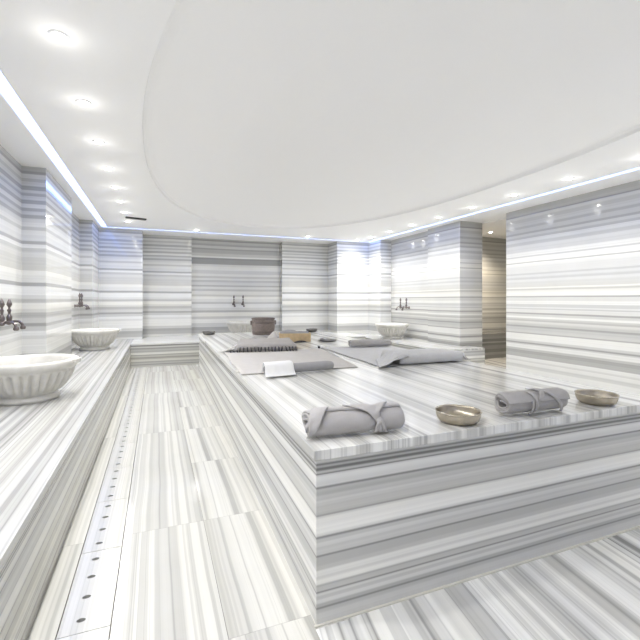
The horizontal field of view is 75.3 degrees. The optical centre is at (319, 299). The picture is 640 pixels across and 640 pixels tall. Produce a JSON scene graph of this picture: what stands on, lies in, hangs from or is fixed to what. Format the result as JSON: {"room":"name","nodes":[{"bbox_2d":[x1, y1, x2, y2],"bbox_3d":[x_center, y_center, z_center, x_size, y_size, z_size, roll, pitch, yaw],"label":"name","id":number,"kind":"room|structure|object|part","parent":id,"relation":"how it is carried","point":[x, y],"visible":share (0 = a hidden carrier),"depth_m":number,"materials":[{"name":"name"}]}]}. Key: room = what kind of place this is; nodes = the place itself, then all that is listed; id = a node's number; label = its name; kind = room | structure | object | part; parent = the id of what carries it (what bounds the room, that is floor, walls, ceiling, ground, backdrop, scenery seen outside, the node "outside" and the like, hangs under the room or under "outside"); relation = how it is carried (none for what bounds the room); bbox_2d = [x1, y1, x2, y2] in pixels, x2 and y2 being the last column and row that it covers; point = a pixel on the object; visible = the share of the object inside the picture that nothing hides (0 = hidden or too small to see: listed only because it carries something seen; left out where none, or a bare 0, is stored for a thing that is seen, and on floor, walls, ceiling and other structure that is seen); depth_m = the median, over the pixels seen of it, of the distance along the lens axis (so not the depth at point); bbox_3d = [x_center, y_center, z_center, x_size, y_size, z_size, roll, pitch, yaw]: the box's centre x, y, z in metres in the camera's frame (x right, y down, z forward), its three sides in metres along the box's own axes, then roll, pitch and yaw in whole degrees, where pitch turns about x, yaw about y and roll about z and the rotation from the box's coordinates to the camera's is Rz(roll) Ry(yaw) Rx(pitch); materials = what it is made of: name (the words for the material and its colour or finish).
{"room":"spa","nodes":[
{"label":"spa","id":0,"kind":"room"},
{"bbox_2d":[0,145,21,356],"bbox_3d":[-1.769,-0.145,0.782,0.001,2.790,7.950,0,0,-21],"label":"wall","id":1,"kind":"structure","parent":0,"point":[10,169],"depth_m":4.14,"materials":[{"name":"stone"}]},
{"bbox_2d":[0,298,18,330],"bbox_3d":[-2.806,0.130,3.700,0.205,0.290,0.060,0,0,-21],"label":"tap","id":2,"kind":"object","parent":1,"relation":"attached to","point":[3,322],"visible":1,"depth_m":3.69,"materials":[{"name":"metal"}]},
{"bbox_3d":[-2.831,0.098,3.690,0.048,0.225,0.048,0,0,-21],"label":"handle","id":3,"kind":"part","parent":2,"relation":"part of","materials":[{"name":"metal"}]},
{"bbox_3d":[-2.770,0.231,3.714,0.129,0.088,0.046,0,0,-21],"label":"spout","id":4,"kind":"part","parent":2,"relation":"part of","materials":[{"name":"metal"}]},
{"bbox_2d":[6,298,25,328],"bbox_3d":[-2.879,0.130,3.886,0.205,0.290,0.060,0,0,-21],"label":"tap","id":5,"kind":"object","parent":1,"relation":"attached to","point":[9,303],"visible":0.78,"depth_m":3.87,"materials":[{"name":"metal"}]},
{"bbox_3d":[-2.904,0.098,3.876,0.048,0.225,0.048,0,0,-21],"label":"handle","id":6,"kind":"part","parent":5,"relation":"part of","materials":[{"name":"metal"}]},
{"bbox_3d":[-2.843,0.231,3.900,0.129,0.088,0.046,0,0,-21],"label":"spout","id":7,"kind":"part","parent":5,"relation":"part of","materials":[{"name":"metal"}]},
{"bbox_2d":[22,166,45,354],"bbox_3d":[-3.119,-0.145,4.522,0.223,2.790,0.001,0,0,-21],"label":"wall","id":8,"kind":"structure","parent":0,"point":[33,178],"depth_m":4.52,"materials":[{"name":"stone"}]},
{"bbox_2d":[46,169,71,353],"bbox_3d":[-3.284,-0.145,5.247,0.001,2.790,1.470,0,0,-21],"label":"wall","id":9,"kind":"structure","parent":0,"point":[58,202],"depth_m":5.14,"materials":[{"name":"stone"}]},
{"bbox_2d":[72,212,78,348],"bbox_3d":[-4.018,-0.145,6.667,0.001,2.790,1.710,0,0,-21],"label":"wall","id":10,"kind":"structure","parent":0,"point":[75,221],"depth_m":7.11,"materials":[{"name":"stone"}]},
{"bbox_2d":[74,293,87,309],"bbox_3d":[-4.071,0.020,7.082,0.205,0.290,0.060,0,0,-21],"label":"tap","id":11,"kind":"object","parent":10,"relation":"attached to","point":[79,295],"visible":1,"depth_m":7.06,"materials":[{"name":"metal"}]},
{"bbox_2d":[77,293,89,308],"bbox_3d":[-4.144,0.020,7.268,0.205,0.290,0.060,0,0,-21],"label":"tap","id":12,"kind":"object","parent":10,"relation":"attached to","point":[81,293],"visible":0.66,"depth_m":7.25,"materials":[{"name":"metal"}]},
{"bbox_2d":[26,368,136,639],"bbox_3d":[-2.344,1.310,3.215,1.310,0.120,12.900,0,0,-21],"label":"floor","id":13,"kind":"structure","parent":0,"point":[46,623],"depth_m":2.12,"materials":[{"name":"stone"}]},
{"bbox_2d":[0,339,133,639],"bbox_3d":[-2.100,1.025,2.879,0.907,0.450,11.895,0,0,-21],"label":"bench","id":14,"kind":"object","parent":13,"relation":"on","point":[49,450],"visible":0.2,"depth_m":2.14,"materials":[{"name":"white stone"}]},
{"bbox_2d":[0,354,81,405],"bbox_3d":[-2.356,0.639,3.349,0.756,0.322,0.724,0,0,-9],"label":"basin","id":15,"kind":"object","parent":14,"relation":"on","point":[30,378],"visible":1,"depth_m":3.18,"materials":[{"name":"white stone"}]},
{"bbox_2d":[72,328,120,350],"bbox_3d":[-3.660,0.639,6.749,0.756,0.322,0.724,0,0,-21],"label":"basin","id":16,"kind":"object","parent":14,"relation":"on","point":[88,339],"visible":0.95,"depth_m":6.54,"materials":[{"name":"white stone"}]},
{"bbox_2d":[79,219,92,328],"bbox_3d":[-4.233,-0.145,7.501,0.210,2.790,0.001,0,0,-21],"label":"wall","id":17,"kind":"structure","parent":0,"point":[85,226],"depth_m":7.50,"materials":[{"name":"stone"}]},
{"bbox_2d":[93,221,98,327],"bbox_3d":[-4.294,-0.145,7.945,0.001,2.790,0.870,0,0,-21],"label":"wall","id":18,"kind":"structure","parent":0,"point":[95,227],"depth_m":7.90,"materials":[{"name":"stone"}]},
{"bbox_2d":[99,228,142,338],"bbox_3d":[-4.077,-0.145,8.498,0.810,2.790,0.001,0,0,-21],"label":"wall","id":19,"kind":"structure","parent":0,"point":[120,250],"depth_m":8.50,"materials":[{"name":"stone"}]},
{"bbox_2d":[143,234,191,336],"bbox_3d":[-3.426,-0.145,9.344,1.020,2.790,0.001,0,0,-21],"label":"wall","id":20,"kind":"structure","parent":0,"point":[167,260],"depth_m":9.34,"materials":[{"name":"stone"}]},
{"bbox_2d":[192,238,280,334],"bbox_3d":[-2.001,-0.145,10.066,2.160,2.790,0.001,0,0,-21],"label":"wall","id":21,"kind":"structure","parent":0,"point":[222,270],"depth_m":10.02,"materials":[{"name":"stone"}]},
{"bbox_2d":[281,242,281,330],"bbox_3d":[-0.969,-0.145,10.391,0.001,2.790,0.150,0,0,-21],"label":"wall","id":22,"kind":"structure","parent":0,"point":[281,242],"depth_m":10.38,"materials":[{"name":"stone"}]},
{"bbox_2d":[282,242,327,330],"bbox_3d":[-0.369,-0.145,10.546,1.230,2.790,0.001,0,0,-21],"label":"wall","id":23,"kind":"structure","parent":0,"point":[304,265],"depth_m":10.54,"materials":[{"name":"stone"}]},
{"bbox_2d":[0,0,639,243],"bbox_3d":[1.774,-1.522,4.834,10.160,0.167,13.100,0,0,-21],"label":"ceiling","id":24,"kind":"structure","parent":0,"point":[326,121],"depth_m":3.35,"materials":[{"name":"white paint"}]},
{"bbox_2d":[0,72,104,224],"bbox_3d":[0.537,-1.503,4.053,5.997,0.014,11.342,0,0,-21],"label":"led strip","id":25,"kind":"object","parent":24,"relation":"attached to","point":[4,84],"visible":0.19,"depth_m":3.75,"materials":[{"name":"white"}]},
{"bbox_2d":[47,29,69,41],"bbox_3d":[-1.431,-1.447,2.274,0.108,0.014,0.108,0,0,-21],"label":"recessed light","id":26,"kind":"object","parent":24,"relation":"in","point":[60,36],"visible":1,"depth_m":2.26,"materials":[{"name":"white glass"}]},
{"bbox_2d":[51,33,66,39],"bbox_3d":[-1.431,-1.444,2.274,0.072,0.008,0.072,0,0,-21],"label":"diffuser","id":27,"kind":"object","parent":26,"relation":"attached to","point":[56,36],"depth_m":2.27,"materials":[{"name":"white plastic"}]},
{"bbox_2d":[75,99,91,105],"bbox_3d":[-1.732,-1.447,3.039,0.108,0.014,0.108,0,0,-21],"label":"recessed light","id":28,"kind":"object","parent":24,"relation":"in","point":[83,102],"visible":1,"depth_m":3.03,"materials":[{"name":"white glass"}]},
{"bbox_2d":[78,101,88,104],"bbox_3d":[-1.732,-1.444,3.039,0.072,0.008,0.072,0,0,-21],"label":"diffuser","id":29,"kind":"object","parent":28,"relation":"attached to","point":[79,102],"depth_m":3.04,"materials":[{"name":"white plastic"}]},
{"bbox_2d":[92,140,104,144],"bbox_3d":[-2.033,-1.447,3.804,0.108,0.014,0.108,0,0,-21],"label":"recessed light","id":30,"kind":"object","parent":24,"relation":"in","point":[99,142],"visible":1,"depth_m":3.79,"materials":[{"name":"white glass"}]},
{"bbox_2d":[125,216,146,220],"bbox_3d":[-3.248,-1.436,7.319,0.340,0.028,0.070,0,0,-35],"label":"ceiling vent","id":31,"kind":"object","parent":24,"relation":"in","point":[126,217],"visible":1,"depth_m":7.29,"materials":[{"name":"grey plastic"}]},
{"bbox_2d":[328,241,336,332],"bbox_3d":[0.313,-0.145,10.492,0.001,2.790,0.600,0,0,-21],"label":"wall","id":32,"kind":"structure","parent":0,"point":[332,247],"depth_m":10.48,"materials":[{"name":"stone"}]},
{"bbox_2d":[337,241,365,333],"bbox_3d":[0.795,-0.145,10.359,0.800,2.790,0.001,0,0,-21],"label":"wall","id":33,"kind":"structure","parent":0,"point":[351,256],"depth_m":10.36,"materials":[{"name":"stone"}]},
{"bbox_2d":[366,243,368,333],"bbox_3d":[1.200,-0.145,10.518,0.070,2.790,0.001,0,0,-21],"label":"wall","id":34,"kind":"structure","parent":0,"point":[367,244],"depth_m":10.52,"materials":[{"name":"stone"}]},
{"bbox_2d":[109,357,639,639],"bbox_3d":[2.424,1.310,5.090,8.563,0.120,12.900,0,0,-21],"label":"floor","id":35,"kind":"structure","parent":0,"point":[591,591],"depth_m":1.86,"materials":[{"name":"stone"}]},
{"bbox_2d":[56,626,109,639],"bbox_3d":[-0.788,1.266,1.304,0.180,0.030,0.550,0,0,-21],"label":"drain cover","id":36,"kind":"object","parent":35,"relation":"in","point":[103,633],"visible":0.95,"depth_m":1.55,"materials":[{"name":"stone"}]},
{"bbox_2d":[56,546,121,638],"bbox_3d":[-0.991,1.266,1.818,0.180,0.030,0.550,0,0,-21],"label":"drain cover","id":37,"kind":"object","parent":35,"relation":"in","point":[91,599],"visible":1,"depth_m":1.76,"materials":[{"name":"stone"}]},
{"bbox_2d":[82,498,128,553],"bbox_3d":[-1.193,1.266,2.332,0.180,0.030,0.550,0,0,-21],"label":"drain cover","id":38,"kind":"object","parent":35,"relation":"in","point":[106,530],"visible":1,"depth_m":2.29,"materials":[{"name":"stone"}]},
{"bbox_2d":[97,466,132,502],"bbox_3d":[-1.395,1.266,2.846,0.180,0.030,0.550,0,0,-21],"label":"drain cover","id":39,"kind":"object","parent":35,"relation":"in","point":[116,484],"visible":0.97,"depth_m":2.81,"materials":[{"name":"stone"}]},
{"bbox_2d":[107,442,136,468],"bbox_3d":[-1.597,1.266,3.361,0.180,0.030,0.550,0,0,-21],"label":"drain cover","id":40,"kind":"object","parent":35,"relation":"in","point":[122,455],"visible":0.94,"depth_m":3.33,"materials":[{"name":"stone"}]},
{"bbox_2d":[114,425,138,444],"bbox_3d":[-1.799,1.266,3.875,0.180,0.030,0.550,0,0,-21],"label":"drain cover","id":41,"kind":"object","parent":35,"relation":"in","point":[126,434],"visible":0.95,"depth_m":3.86,"materials":[{"name":"stone"}]},
{"bbox_2d":[119,411,140,426],"bbox_3d":[-2.001,1.266,4.389,0.180,0.030,0.550,0,0,-21],"label":"drain cover","id":42,"kind":"object","parent":35,"relation":"in","point":[128,418],"visible":0.91,"depth_m":4.38,"materials":[{"name":"stone"}]},
{"bbox_2d":[124,400,142,411],"bbox_3d":[-2.203,1.266,4.903,0.180,0.030,0.550,0,0,-21],"label":"drain cover","id":43,"kind":"object","parent":35,"relation":"in","point":[131,406],"visible":0.93,"depth_m":4.87,"materials":[{"name":"stone"}]},
{"bbox_2d":[127,391,143,400],"bbox_3d":[-2.405,1.266,5.418,0.180,0.030,0.550,0,0,-21],"label":"drain cover","id":44,"kind":"object","parent":35,"relation":"in","point":[138,395],"visible":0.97,"depth_m":5.37,"materials":[{"name":"stone"}]},
{"bbox_2d":[130,383,144,391],"bbox_3d":[-2.608,1.266,5.932,0.180,0.030,0.550,0,0,-21],"label":"drain cover","id":45,"kind":"object","parent":35,"relation":"in","point":[135,387],"visible":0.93,"depth_m":5.93,"materials":[{"name":"stone"}]},
{"bbox_2d":[132,377,145,383],"bbox_3d":[-2.810,1.266,6.446,0.180,0.030,0.550,0,0,-21],"label":"drain cover","id":46,"kind":"object","parent":35,"relation":"in","point":[140,380],"visible":0.88,"depth_m":6.44,"materials":[{"name":"stone"}]},
{"bbox_2d":[134,372,146,377],"bbox_3d":[-3.012,1.266,6.960,0.180,0.030,0.550,0,0,-21],"label":"drain cover","id":47,"kind":"object","parent":35,"relation":"in","point":[137,374],"visible":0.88,"depth_m":6.96,"materials":[{"name":"stone"}]},
{"bbox_2d":[136,367,146,371],"bbox_3d":[-3.214,1.266,7.474,0.180,0.030,0.550,0,0,-21],"label":"drain cover","id":48,"kind":"object","parent":35,"relation":"in","point":[139,369],"visible":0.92,"depth_m":7.46,"materials":[{"name":"stone"}]},
{"bbox_2d":[131,331,364,367],"bbox_3d":[-1.540,1.030,9.320,4.847,0.440,1.715,0,0,-21],"label":"bench","id":49,"kind":"object","parent":35,"relation":"on","point":[152,351],"visible":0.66,"depth_m":7.91,"materials":[{"name":"white stone"}]},
{"bbox_2d":[226,321,251,332],"bbox_3d":[-1.767,0.649,9.491,0.756,0.322,0.724,0,0,-21],"label":"basin","id":50,"kind":"object","parent":49,"relation":"on","point":[234,326],"visible":0.62,"depth_m":9.22,"materials":[{"name":"white stone"}]},
{"bbox_3d":[-1.540,0.825,9.320,4.847,0.030,1.715,0,0,-21],"label":"seat","id":51,"kind":"part","parent":49,"relation":"part of","materials":[{"name":"stone"}]},
{"bbox_2d":[198,331,639,624],"bbox_3d":[-0.062,0.911,4.687,2.205,0.678,5.830,0,0,-21],"label":"platform","id":52,"kind":"object","parent":35,"relation":"on","point":[359,521],"visible":0.74,"depth_m":1.95,"materials":[{"name":"white stone"}]},
{"bbox_2d":[202,331,214,334],"bbox_3d":[-1.846,0.545,6.882,0.211,0.055,0.211,0,0,-21],"label":"metal bowl","id":53,"kind":"object","parent":52,"relation":"on","point":[203,332],"visible":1,"depth_m":6.81,"materials":[{"name":"grey metal"}]},
{"bbox_2d":[219,338,296,352],"bbox_3d":[-0.715,0.512,4.741,0.864,0.112,0.520,0,0,-12],"label":"folded towel","id":54,"kind":"object","parent":52,"relation":"on","point":[260,344],"visible":1,"depth_m":4.59,"materials":[{"name":"grey fabric"}]},
{"bbox_2d":[250,317,275,334],"bbox_3d":[-0.948,0.434,6.934,0.404,0.276,0.404,0,0,6],"label":"bucket","id":55,"kind":"object","parent":52,"relation":"on","point":[260,325],"visible":0.95,"depth_m":6.77,"materials":[{"name":"metal"}]},
{"bbox_2d":[268,331,276,337],"bbox_3d":[-0.679,0.503,5.755,0.168,0.137,0.286,0,0,-7],"label":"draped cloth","id":56,"kind":"object","parent":52,"relation":"on","point":[273,334],"visible":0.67,"depth_m":5.67,"materials":[{"name":"grey fabric"}]},
{"bbox_2d":[224,348,356,374],"bbox_3d":[-0.310,0.566,4.002,1.190,0.006,1.426,0,0,-21],"label":"mat","id":57,"kind":"object","parent":52,"relation":"on","point":[249,362],"visible":0.78,"depth_m":4.01,"materials":[{"name":"grey fabric"}]},
{"bbox_2d":[279,332,310,341],"bbox_3d":[-0.354,0.515,5.792,0.430,0.115,0.240,0,0,-7],"label":"wooden box","id":58,"kind":"object","parent":52,"relation":"on","point":[294,337],"visible":0.72,"depth_m":5.68,"materials":[{"name":"beige wood"}]},
{"bbox_2d":[280,329,308,333],"bbox_3d":[-0.356,0.445,5.792,0.400,0.064,0.215,0,0,-7],"label":"cloth","id":59,"kind":"object","parent":58,"relation":"in","point":[288,330],"visible":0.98,"depth_m":5.72,"materials":[{"name":"grey fabric"}]},
{"bbox_2d":[263,361,333,373],"bbox_3d":[-0.161,0.525,3.233,0.578,0.070,0.092,0,0,-27],"label":"rolled towel","id":60,"kind":"object","parent":52,"relation":"on","point":[318,365],"visible":0.59,"depth_m":3.25,"materials":[{"name":"grey fabric"}]},
{"bbox_2d":[262,360,295,376],"bbox_3d":[-0.323,0.513,3.143,0.239,0.092,0.228,0,0,-21],"label":"cloth","id":61,"kind":"object","parent":60,"relation":"on","point":[274,368],"visible":0.98,"depth_m":3.09,"materials":[{"name":"fabric"}]},
{"bbox_2d":[306,328,316,331],"bbox_3d":[-0.148,0.545,7.484,0.211,0.055,0.211,0,0,-21],"label":"metal bowl","id":62,"kind":"object","parent":52,"relation":"on","point":[307,329],"visible":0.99,"depth_m":7.41,"materials":[{"name":"grey metal"}]},
{"bbox_2d":[318,338,336,341],"bbox_3d":[0.105,0.548,5.801,0.274,0.048,0.274,0,0,-16],"label":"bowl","id":63,"kind":"object","parent":52,"relation":"on","point":[320,339],"visible":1,"depth_m":5.76,"materials":[{"name":"metal"}]},
{"bbox_2d":[301,401,404,438],"bbox_3d":[0.147,0.506,1.774,0.449,0.122,0.137,0,0,-16],"label":"rolled towel","id":64,"kind":"object","parent":52,"relation":"on","point":[379,416],"visible":1,"depth_m":1.73,"materials":[{"name":"grey fabric"}]},
{"bbox_2d":[323,346,447,365],"bbox_3d":[0.654,0.566,4.397,0.937,0.007,1.506,0,0,-21],"label":"mat","id":65,"kind":"object","parent":52,"relation":"on","point":[369,354],"visible":0.6,"depth_m":4.49,"materials":[{"name":"grey fabric"}]},
{"bbox_2d":[348,339,391,346],"bbox_3d":[0.608,0.516,5.013,0.546,0.082,0.114,0,0,-16],"label":"rolled towel","id":66,"kind":"object","parent":65,"relation":"on","point":[365,342],"visible":1,"depth_m":4.97,"materials":[{"name":"grey fabric"}]},
{"bbox_2d":[376,348,470,367],"bbox_3d":[0.879,0.515,3.851,1.013,0.095,0.504,0,0,-20],"label":"folded towel","id":67,"kind":"object","parent":65,"relation":"on","point":[428,355],"visible":1,"depth_m":3.75,"materials":[{"name":"grey fabric"}]},
{"bbox_2d":[435,404,481,425],"bbox_3d":[0.652,0.545,1.956,0.211,0.055,0.211,0,0,-21],"label":"metal bowl","id":68,"kind":"object","parent":52,"relation":"on","point":[452,414],"visible":1,"depth_m":1.95,"materials":[{"name":"metal"}]},
{"bbox_2d":[314,526,639,627],"bbox_3d":[0.976,1.247,1.973,2.140,0.006,0.009,0,0,-21],"label":"trim","id":69,"kind":"structure","parent":52,"relation":"attached to","point":[636,527],"depth_m":1.83,"materials":[{"name":"grey stone"}]},
{"bbox_2d":[494,387,569,413],"bbox_3d":[1.079,0.506,2.105,0.406,0.122,0.134,0,0,-18],"label":"rolled towel","id":70,"kind":"object","parent":52,"relation":"on","point":[531,399],"visible":1,"depth_m":2.06,"materials":[{"name":"grey fabric"}]},
{"bbox_2d":[574,389,619,405],"bbox_3d":[1.537,0.545,2.307,0.211,0.055,0.211,0,0,-21],"label":"metal bowl","id":71,"kind":"object","parent":52,"relation":"on","point":[587,396],"visible":1,"depth_m":2.27,"materials":[{"name":"metal"}]},
{"bbox_2d":[358,334,484,363],"bbox_3d":[1.802,1.050,8.834,1.013,0.400,3.565,0,0,-21],"label":"bench","id":72,"kind":"object","parent":35,"relation":"on","point":[476,354],"visible":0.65,"depth_m":7.59,"materials":[{"name":"white stone"}]},
{"bbox_2d":[375,323,408,338],"bbox_3d":[1.603,0.689,9.226,0.756,0.322,0.724,0,0,-21],"label":"basin","id":73,"kind":"object","parent":72,"relation":"on","point":[387,330],"visible":1,"depth_m":9.00,"materials":[{"name":"white stone"}]},
{"bbox_3d":[1.802,0.865,8.834,1.013,0.030,3.565,0,0,-21],"label":"seat","id":74,"kind":"part","parent":72,"relation":"part of","materials":[{"name":"stone"}]},
{"bbox_2d":[482,331,505,358],"bbox_3d":[3.882,0.985,9.257,2.616,0.530,0.539,0,0,-25],"label":"bench","id":75,"kind":"object","parent":35,"relation":"on","point":[494,342],"visible":0.13,"depth_m":8.91,"materials":[{"name":"beige stone"}]},
{"bbox_3d":[3.882,0.735,9.257,2.615,0.030,0.539,0,0,-25],"label":"seat","id":76,"kind":"part","parent":75,"relation":"part of","materials":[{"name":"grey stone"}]},
{"bbox_2d":[369,240,379,334],"bbox_3d":[1.342,-0.145,10.252,0.001,2.790,0.600,0,0,-21],"label":"wall","id":77,"kind":"structure","parent":0,"point":[374,247],"depth_m":10.24,"materials":[{"name":"stone"}]},
{"bbox_2d":[380,240,390,334],"bbox_3d":[1.592,-0.145,10.028,0.300,2.790,0.001,0,0,-21],"label":"wall","id":78,"kind":"structure","parent":0,"point":[385,245],"depth_m":10.02,"materials":[{"name":"stone"}]},
{"bbox_2d":[391,231,427,339],"bbox_3d":[2.030,-0.145,9.324,0.001,2.790,1.630,0,0,-21],"label":"wall","id":79,"kind":"structure","parent":0,"point":[409,254],"depth_m":9.28,"materials":[{"name":"stone"}]},
{"bbox_2d":[401,298,409,310],"bbox_3d":[1.918,0.090,9.328,0.205,0.290,0.060,0,0,-21],"label":"tap","id":80,"kind":"object","parent":79,"relation":"attached to","point":[406,307],"visible":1,"depth_m":9.32,"materials":[{"name":"metal"}]},
{"bbox_2d":[428,221,459,345],"bbox_3d":[2.393,-0.145,8.070,0.001,2.790,0.970,0,0,-21],"label":"wall","id":81,"kind":"structure","parent":0,"point":[443,241],"depth_m":8.03,"materials":[{"name":"stone"}]},
{"bbox_2d":[460,221,481,346],"bbox_3d":[2.813,-0.145,7.714,0.520,2.790,0.001,0,0,-21],"label":"wall","id":82,"kind":"structure","parent":0,"point":[470,232],"depth_m":7.71,"materials":[{"name":"stone"}]},
{"bbox_2d":[482,237,505,331],"bbox_3d":[3.789,-0.145,9.495,2.608,2.790,0.001,0,0,-26],"label":"wall","id":83,"kind":"structure","parent":0,"point":[493,249],"depth_m":9.61,"materials":[{"name":"stone"}]},
{"bbox_2d":[506,180,639,394],"bbox_3d":[4.550,-0.145,3.239,0.001,2.790,7.900,0,0,-21],"label":"wall","id":84,"kind":"structure","parent":0,"point":[573,263],"depth_m":5.73,"materials":[{"name":"stone"}]}
]}

